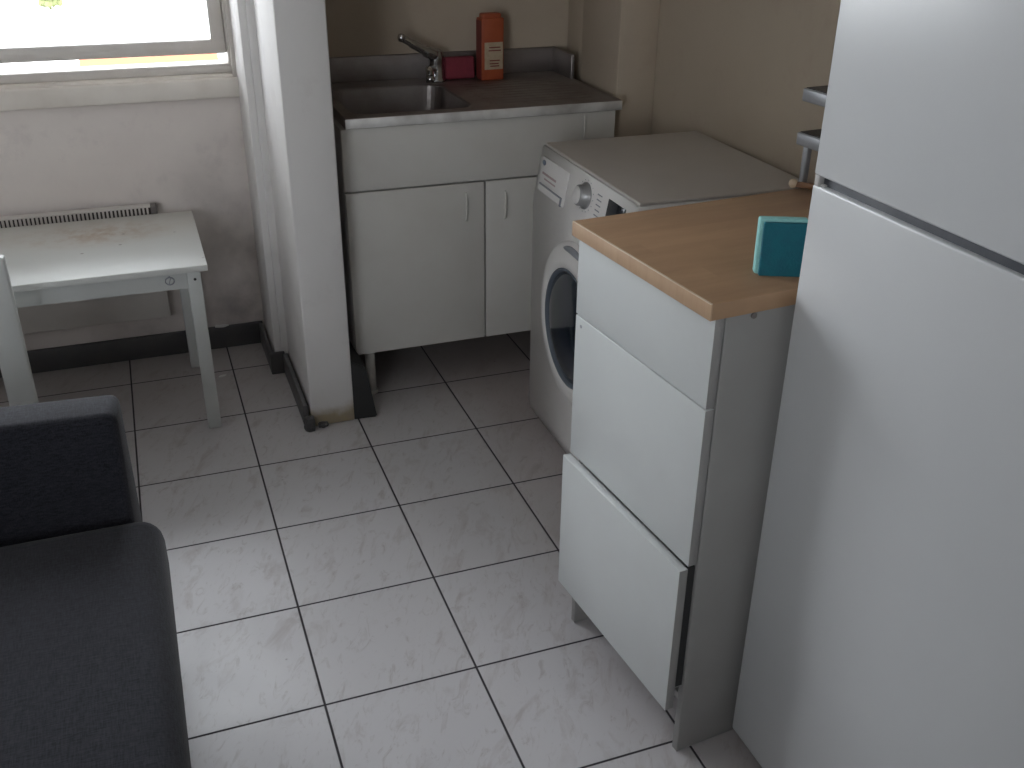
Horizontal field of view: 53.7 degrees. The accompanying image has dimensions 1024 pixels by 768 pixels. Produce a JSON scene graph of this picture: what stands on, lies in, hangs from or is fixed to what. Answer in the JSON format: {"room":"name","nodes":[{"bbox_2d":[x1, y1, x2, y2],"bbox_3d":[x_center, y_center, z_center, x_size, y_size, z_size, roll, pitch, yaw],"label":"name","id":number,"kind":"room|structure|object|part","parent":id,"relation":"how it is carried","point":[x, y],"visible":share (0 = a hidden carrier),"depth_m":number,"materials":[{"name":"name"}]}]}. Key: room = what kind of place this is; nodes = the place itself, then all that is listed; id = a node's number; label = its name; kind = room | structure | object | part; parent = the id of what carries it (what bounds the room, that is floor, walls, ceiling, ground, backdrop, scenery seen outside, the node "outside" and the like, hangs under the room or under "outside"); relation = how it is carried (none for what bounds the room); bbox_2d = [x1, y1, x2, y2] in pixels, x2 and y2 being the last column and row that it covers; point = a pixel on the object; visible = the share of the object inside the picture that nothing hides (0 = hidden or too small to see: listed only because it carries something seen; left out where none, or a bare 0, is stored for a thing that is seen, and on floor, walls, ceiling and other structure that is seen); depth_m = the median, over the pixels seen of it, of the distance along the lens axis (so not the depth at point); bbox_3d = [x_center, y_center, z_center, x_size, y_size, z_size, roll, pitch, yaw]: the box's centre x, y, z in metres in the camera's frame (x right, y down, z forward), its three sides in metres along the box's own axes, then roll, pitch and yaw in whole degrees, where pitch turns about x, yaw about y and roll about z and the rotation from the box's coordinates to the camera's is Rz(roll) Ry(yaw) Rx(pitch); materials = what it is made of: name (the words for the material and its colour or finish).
{"room":"studio apartment","nodes":[
{"label":"studio apartment","id":0,"kind":"room"},
{"bbox_2d":[229,0,288,354],"bbox_3d":[-0.753,-1.221,2.998,0.164,2.500,0.272,-9,29,-18],"label":"wall","id":1,"kind":"structure","parent":0,"point":[242,15],"depth_m":3.17,"materials":[{"name":"white paint"}]},
{"bbox_2d":[0,0,568,350],"bbox_3d":[-1.626,-1.202,2.941,4.020,2.500,0.220,-9,29,-18],"label":"wall","id":2,"kind":"structure","parent":0,"point":[186,155],"depth_m":3.30,"materials":[{"name":"paint"}]},
{"bbox_2d":[0,203,170,333],"bbox_3d":[-1.777,-0.244,3.209,1.316,0.550,0.054,-9,29,-18],"label":"radiator","id":3,"kind":"object","parent":2,"relation":"attached to","point":[101,311],"visible":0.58,"depth_m":3.32,"materials":[{"name":"white metal"}]},
{"bbox_2d":[0,203,150,227],"bbox_3d":[-1.782,-0.466,3.085,1.296,0.041,0.035,-9,29,-18],"label":"grille","id":4,"kind":"object","parent":3,"relation":"attached to","point":[137,209],"depth_m":3.20,"materials":[{"name":"white metal"}]},
{"bbox_3d":[-1.778,-0.293,3.174,1.308,0.348,0.030,-9,29,-18],"label":"panel","id":5,"kind":"part","parent":3,"relation":"part of","materials":[{"name":"white metal"}]},
{"bbox_2d":[0,0,236,84],"bbox_3d":[-1.738,-1.474,2.671,1.822,1.370,0.107,-9,29,-18],"label":"window","id":6,"kind":"structure","parent":2,"relation":"in","point":[220,40],"depth_m":3.13,"materials":[{"name":"plastic"}]},
{"bbox_2d":[0,72,239,111],"bbox_3d":[-1.771,-0.861,3.033,1.842,0.072,0.222,-9,29,-18],"label":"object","id":7,"kind":"structure","parent":2,"relation":"attached to","point":[98,92],"depth_m":3.11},
{"bbox_2d":[0,321,262,377],"bbox_3d":[-2.141,0.011,3.217,2.662,0.082,0.014,-9,29,-18],"label":"baseboard","id":8,"kind":"structure","parent":2,"relation":"attached to","point":[171,343],"depth_m":3.48,"materials":[{"name":"grey tile"}]},
{"bbox_2d":[215,324,228,327],"bbox_3d":[-1.023,-0.205,3.568,0.048,0.003,0.023,-9,29,-18],"label":"flake","id":9,"kind":"object","parent":8,"relation":"on","point":[222,325],"visible":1,"depth_m":3.57,"materials":[{"name":"white"}]},
{"bbox_2d":[0,330,761,767],"bbox_3d":[-0.718,1.042,1.446,3.920,0.100,4.840,-9,29,-18],"label":"floor","id":10,"kind":"structure","parent":0,"point":[384,590],"depth_m":2.46,"materials":[{"name":"tile"}]},
{"bbox_2d":[0,255,38,405],"bbox_3d":[-1.365,0.068,2.486,0.326,0.665,0.341,-9,29,-18],"label":"chair","id":11,"kind":"object","parent":10,"relation":"on","point":[15,367],"visible":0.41,"depth_m":2.61,"materials":[{"name":"white paint"}]},
{"bbox_2d":[0,395,190,767],"bbox_3d":[-0.844,0.716,1.114,0.974,0.780,2.157,-9,29,-18],"label":"sofa","id":12,"kind":"object","parent":10,"relation":"on","point":[90,670],"visible":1,"depth_m":1.71,"materials":[{"name":"grey fabric"}]},
{"bbox_3d":[-1.188,0.336,1.918,0.908,0.512,0.192,-7,28,-15],"label":"armrest","id":13,"kind":"part","parent":12,"relation":"part of","materials":[{"name":"grey fabric"}]},
{"bbox_2d":[0,522,190,767],"bbox_3d":[-0.894,0.554,1.508,0.774,0.145,0.878,-9,29,-18],"label":"seat cushion","id":14,"kind":"object","parent":12,"relation":"on","point":[90,670],"depth_m":1.60,"materials":[{"name":"grey fabric"}]},
{"bbox_2d":[0,211,221,427],"bbox_3d":[-1.315,-0.158,3.073,0.772,0.530,0.530,-9,29,-18],"label":"table","id":15,"kind":"object","parent":10,"relation":"on","point":[53,263],"visible":1,"depth_m":2.92,"materials":[{"name":"white paint"}]},
{"bbox_3d":[-1.081,-0.291,3.358,0.038,0.511,0.038,-9,29,-18],"label":"leg","id":16,"kind":"part","parent":15,"relation":"part of","materials":[{"name":"white paint"}]},
{"bbox_3d":[-0.910,-0.101,2.991,0.038,0.511,0.038,-9,29,-18],"label":"leg","id":17,"kind":"part","parent":15,"relation":"part of","materials":[{"name":"white paint"}]},
{"bbox_2d":[259,323,308,422],"bbox_3d":[-0.761,-0.043,3.357,0.059,0.078,0.661,-9,29,-18],"label":"baseboard","id":18,"kind":"object","parent":10,"relation":"on","point":[279,362],"visible":0.94,"depth_m":3.38,"materials":[{"name":"grey tile"}]},
{"bbox_2d":[253,0,353,425],"bbox_3d":[-0.649,-1.128,2.819,0.133,2.500,0.642,-9,29,-18],"label":"wall pier","id":19,"kind":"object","parent":10,"relation":"on","point":[292,35],"visible":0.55,"depth_m":2.84,"materials":[{"name":"white paint"}]},
{"bbox_2d":[349,340,376,418],"bbox_3d":[-0.566,-0.119,3.377,0.073,0.198,0.644,-9,29,-18],"label":"baseboard","id":20,"kind":"structure","parent":19,"relation":"attached to","point":[364,407],"depth_m":3.12,"materials":[{"name":"grey"}]},
{"bbox_2d":[304,415,315,431],"bbox_3d":[-0.616,0.119,3.081,0.036,0.045,0.037,-9,29,-18],"label":"trim","id":21,"kind":"structure","parent":10,"relation":"on","point":[309,421],"depth_m":3.07,"materials":[{"name":"grey tile"}]},
{"bbox_2d":[318,421,328,427],"bbox_3d":[-0.579,0.123,3.105,0.033,0.016,0.024,-9,29,-18],"label":"plaster","id":22,"kind":"object","parent":10,"relation":"on","point":[322,424],"visible":1,"depth_m":3.10,"materials":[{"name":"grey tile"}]},
{"bbox_2d":[333,110,614,394],"bbox_3d":[-0.179,-0.516,3.426,0.862,0.866,0.556,-9,29,-18],"label":"base cabinet","id":23,"kind":"object","parent":10,"relation":"on","point":[437,218],"visible":0.74,"depth_m":3.11,"materials":[{"name":"white plastic"}]},
{"bbox_3d":[-0.459,-0.044,3.279,0.048,0.157,0.048,-9,29,-18],"label":"leg","id":24,"kind":"part","parent":23,"relation":"part of","materials":[{"name":"white plastic"}]},
{"bbox_3d":[-0.291,-0.358,3.152,0.429,0.521,0.018,-9,29,-18],"label":"door","id":25,"kind":"part","parent":23,"relation":"part of","materials":[{"name":"white plastic"}]},
{"bbox_3d":[-0.139,-0.543,3.104,0.007,0.092,0.014,-9,29,-18],"label":"handle","id":26,"kind":"part","parent":23,"relation":"part of","materials":[{"name":"white plastic"}]},
{"bbox_2d":[329,46,621,129],"bbox_3d":[-0.161,-0.899,3.237,0.868,0.230,0.558,-9,29,-18],"label":"countertop","id":27,"kind":"structure","parent":23,"relation":"on","point":[372,91],"depth_m":3.30,"materials":[{"name":"metal"}]},
{"bbox_2d":[398,33,445,82],"bbox_3d":[-0.263,-1.059,3.294,0.142,0.163,0.175,19,32,31],"label":"tap","id":28,"kind":"object","parent":27,"relation":"on","point":[434,70],"visible":1,"depth_m":3.31,"materials":[{"name":"silver metal"}]},
{"bbox_3d":[-0.308,-1.096,3.290,0.146,0.095,0.038,-17,32,-30],"label":"lever","id":29,"kind":"part","parent":28,"relation":"part of","materials":[{"name":"silver metal"}]},
{"bbox_3d":[-0.265,-1.014,3.287,0.036,0.047,0.161,1,27,1],"label":"spout","id":30,"kind":"part","parent":28,"relation":"part of","materials":[{"name":"silver metal"}]},
{"bbox_2d":[443,56,474,79],"bbox_3d":[-0.179,-1.066,3.406,0.104,0.074,0.045,-9,29,-18],"label":"sponge","id":31,"kind":"object","parent":27,"relation":"on","point":[455,67],"visible":0.92,"depth_m":3.39,"materials":[{"name":"pink"}]},
{"bbox_2d":[476,12,503,80],"bbox_3d":[-0.073,-1.129,3.380,0.081,0.212,0.052,-11,29,-21],"label":"box","id":32,"kind":"object","parent":27,"relation":"on","point":[489,25],"visible":1,"depth_m":3.36,"materials":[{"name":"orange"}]},
{"bbox_3d":[-0.110,-1.114,3.371,0.001,0.187,0.046,-11,29,-21],"label":"panel","id":33,"kind":"part","parent":32,"relation":"part of","materials":[{"name":"orange cardboard"}]},
{"bbox_3d":[-0.072,-1.214,3.337,0.068,0.020,0.036,-11,29,-21],"label":"lid","id":34,"kind":"part","parent":32,"relation":"part of","materials":[{"name":"orange cardboard"}]},
{"bbox_3d":[-0.086,-0.708,3.055,0.862,0.182,0.018,-9,29,-18],"label":"panel","id":35,"kind":"part","parent":23,"relation":"part of","materials":[{"name":"white plastic"}]},
{"bbox_3d":[-0.020,-0.557,3.146,0.007,0.092,0.014,-9,29,-18],"label":"handle","id":36,"kind":"part","parent":23,"relation":"part of","materials":[{"name":"white plastic"}]},
{"bbox_3d":[0.114,-0.423,3.286,0.425,0.521,0.018,-9,29,-18],"label":"door","id":37,"kind":"part","parent":23,"relation":"part of","materials":[{"name":"white plastic"}]},
{"bbox_3d":[0.224,-0.792,3.125,0.007,0.076,0.014,-9,29,-18],"label":"handle","id":38,"kind":"part","parent":23,"relation":"part of","materials":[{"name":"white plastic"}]},
{"bbox_2d":[529,131,807,460],"bbox_3d":[0.380,-0.194,2.826,0.544,0.854,0.600,-9,29,-18],"label":"washing machine","id":39,"kind":"object","parent":10,"relation":"on","point":[588,178],"visible":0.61,"depth_m":2.70,"materials":[{"name":"white metal"}]},
{"bbox_2d":[542,172,555,182],"bbox_3d":[0.104,-0.566,2.767,0.006,0.007,0.100,-9,29,-18],"label":"print","id":40,"kind":"object","parent":39,"relation":"on","point":[547,177],"depth_m":2.76,"materials":[{"name":"grey"}]},
{"bbox_3d":[0.112,-0.551,2.746,0.021,0.093,0.187,-9,29,-18],"label":"detergent drawer","id":41,"kind":"part","parent":39,"relation":"part of","materials":[{"name":"white ceramic"}]},
{"bbox_3d":[0.159,-0.148,2.713,0.027,0.470,0.470,-9,29,-18],"label":"door","id":42,"kind":"part","parent":39,"relation":"part of","materials":[{"name":"white ceramic"}]},
{"bbox_3d":[0.163,-0.478,2.555,0.010,0.044,0.045,-9,29,-18],"label":"knob","id":43,"kind":"part","parent":39,"relation":"part of","materials":[{"name":"white ceramic"}]},
{"bbox_3d":[0.176,-0.476,2.561,0.036,0.068,0.068,-9,29,-18],"label":"programme knob","id":44,"kind":"part","parent":39,"relation":"part of","materials":[{"name":"silver metal"}]},
{"bbox_3d":[0.417,-0.575,2.643,0.473,0.008,0.596,-9,29,-18],"label":"lid","id":45,"kind":"part","parent":39,"relation":"part of","materials":[{"name":"laminate"}]},
{"bbox_2d":[558,240,794,750],"bbox_3d":[0.499,0.164,2.055,0.664,0.927,0.435,-12,30,-23],"label":"base cabinet","id":46,"kind":"object","parent":10,"relation":"on","point":[675,410],"visible":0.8,"depth_m":1.83,"materials":[{"name":"white laminate"}]},
{"bbox_3d":[0.426,0.073,2.230,0.626,0.927,0.016,-12,30,-23],"label":"panel","id":47,"kind":"part","parent":46,"relation":"part of","materials":[{"name":"white laminate"}]},
{"bbox_3d":[0.205,0.381,2.012,0.018,0.326,0.432,-12,30,-23],"label":"drawer","id":48,"kind":"part","parent":46,"relation":"part of","materials":[{"name":"white laminate"}]},
{"bbox_3d":[0.224,0.090,1.871,0.018,0.310,0.432,-12,30,-23],"label":"drawer","id":49,"kind":"part","parent":46,"relation":"part of","materials":[{"name":"white laminate"}]},
{"bbox_3d":[0.226,-0.120,1.762,0.018,0.158,0.432,-12,30,-23],"label":"drawer","id":50,"kind":"part","parent":46,"relation":"part of","materials":[{"name":"white laminate"}]},
{"bbox_2d":[572,188,811,320],"bbox_3d":[0.523,-0.266,1.846,0.701,0.029,0.440,-12,30,-23],"label":"countertop","id":51,"kind":"structure","parent":46,"relation":"on","point":[700,255],"depth_m":1.76,"materials":[{"name":"brown wood"}]},
{"bbox_2d":[753,216,807,276],"bbox_3d":[0.433,-0.221,1.629,0.078,0.093,0.034,2,27,3],"label":"sponge","id":52,"kind":"object","parent":51,"relation":"on","point":[780,241],"visible":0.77,"depth_m":1.62,"materials":[{"name":"teal plastic"}]},
{"bbox_2d":[789,179,813,189],"bbox_3d":[0.610,-0.407,2.070,0.086,0.019,0.019,12,30,22],"label":"dish brush","id":53,"kind":"object","parent":51,"relation":"on","point":[793,183],"visible":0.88,"depth_m":2.07,"materials":[{"name":"brown wood"}]},
{"bbox_3d":[0.580,-0.413,2.083,0.019,0.019,0.019,-9,29,-18],"label":"knob","id":54,"kind":"part","parent":53,"relation":"part of","materials":[{"name":"beige"}]},
{"bbox_3d":[0.617,-0.404,2.068,0.071,0.014,0.014,12,30,22],"label":"handle","id":55,"kind":"part","parent":53,"relation":"part of","materials":[{"name":"brown wood"}]},
{"bbox_2d":[796,85,827,182],"bbox_3d":[0.713,-0.484,2.030,0.183,0.196,0.210,-12,30,-23],"label":"rack","id":56,"kind":"object","parent":51,"relation":"on","point":[809,139],"visible":0.18,"depth_m":2.05,"materials":[{"name":"grey metal"}]},
{"bbox_3d":[0.609,-0.460,2.097,0.014,0.090,0.014,-12,30,-23],"label":"leg","id":57,"kind":"part","parent":56,"relation":"part of","materials":[{"name":"grey metal"}]},
{"bbox_2d":[796,129,821,150],"bbox_3d":[0.713,-0.480,2.032,0.201,0.028,0.225,-9,29,-18],"label":"tray","id":58,"kind":"object","parent":56,"relation":"on","point":[809,139],"depth_m":2.06,"materials":[{"name":"black plastic"}]},
{"bbox_2d":[802,85,827,106],"bbox_3d":[0.714,-0.559,1.992,0.201,0.028,0.225,-9,29,-18],"label":"tray","id":59,"kind":"object","parent":56,"relation":"on","point":[816,95],"depth_m":2.01,"materials":[{"name":"black plastic"}]},
{"bbox_3d":[0.606,0.246,1.897,0.626,0.927,0.016,-12,30,-23],"label":"panel","id":60,"kind":"part","parent":46,"relation":"part of","materials":[{"name":"white laminate"}]},
{"bbox_2d":[732,0,1023,767],"bbox_3d":[0.839,0.028,1.460,0.630,1.720,0.600,-9,29,-18],"label":"refrigerator","id":61,"kind":"object","parent":10,"relation":"on","point":[885,627],"visible":1,"depth_m":1.37,"materials":[{"name":"white metal"}]},
{"bbox_3d":[0.574,-0.438,1.108,0.054,0.576,0.600,-9,29,-18],"label":"freezer door","id":62,"kind":"part","parent":61,"relation":"part of","materials":[{"name":"white metal"}]},
{"bbox_2d":[567,0,660,136],"bbox_3d":[0.316,-1.343,3.259,0.135,2.500,0.470,-9,29,-18],"label":"wall pier","id":63,"kind":"structure","parent":0,"point":[613,43],"depth_m":3.22,"materials":[{"name":"beige paint"}]},
{"bbox_2d":[651,0,840,182],"bbox_3d":[1.147,-0.459,1.560,0.100,2.500,5.040,-9,29,-18],"label":"wall","id":64,"kind":"structure","parent":0,"point":[734,73],"depth_m":2.75,"materials":[{"name":"beige paint"}]},
{"label":"outside","id":65,"kind":"structure","parent":0,"visible":0},
{"bbox_2d":[0,0,225,70],"bbox_3d":[-28.908,-29.147,72.634,120.000,0.200,157.000,-9,29,-18],"label":"ground","id":66,"kind":"structure","parent":65,"point":[22,22],"depth_m":52.15,"materials":[{"name":"white"}]},
{"bbox_2d":[38,0,62,9],"bbox_3d":[-25.792,-21.696,56.267,1.361,1.609,1.185,14,30,24],"label":"shrub","id":67,"kind":"object","parent":66,"relation":"on","point":[42,3],"visible":1,"depth_m":56.18,"materials":[{"name":"green plant"}]},
{"bbox_2d":[79,54,218,66],"bbox_3d":[-8.387,-6.083,24.081,3.000,3.680,5.600,-9,29,-18],"label":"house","id":68,"kind":"structure","parent":66,"relation":"on","point":[197,57],"depth_m":22.93,"materials":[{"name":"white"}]}
]}

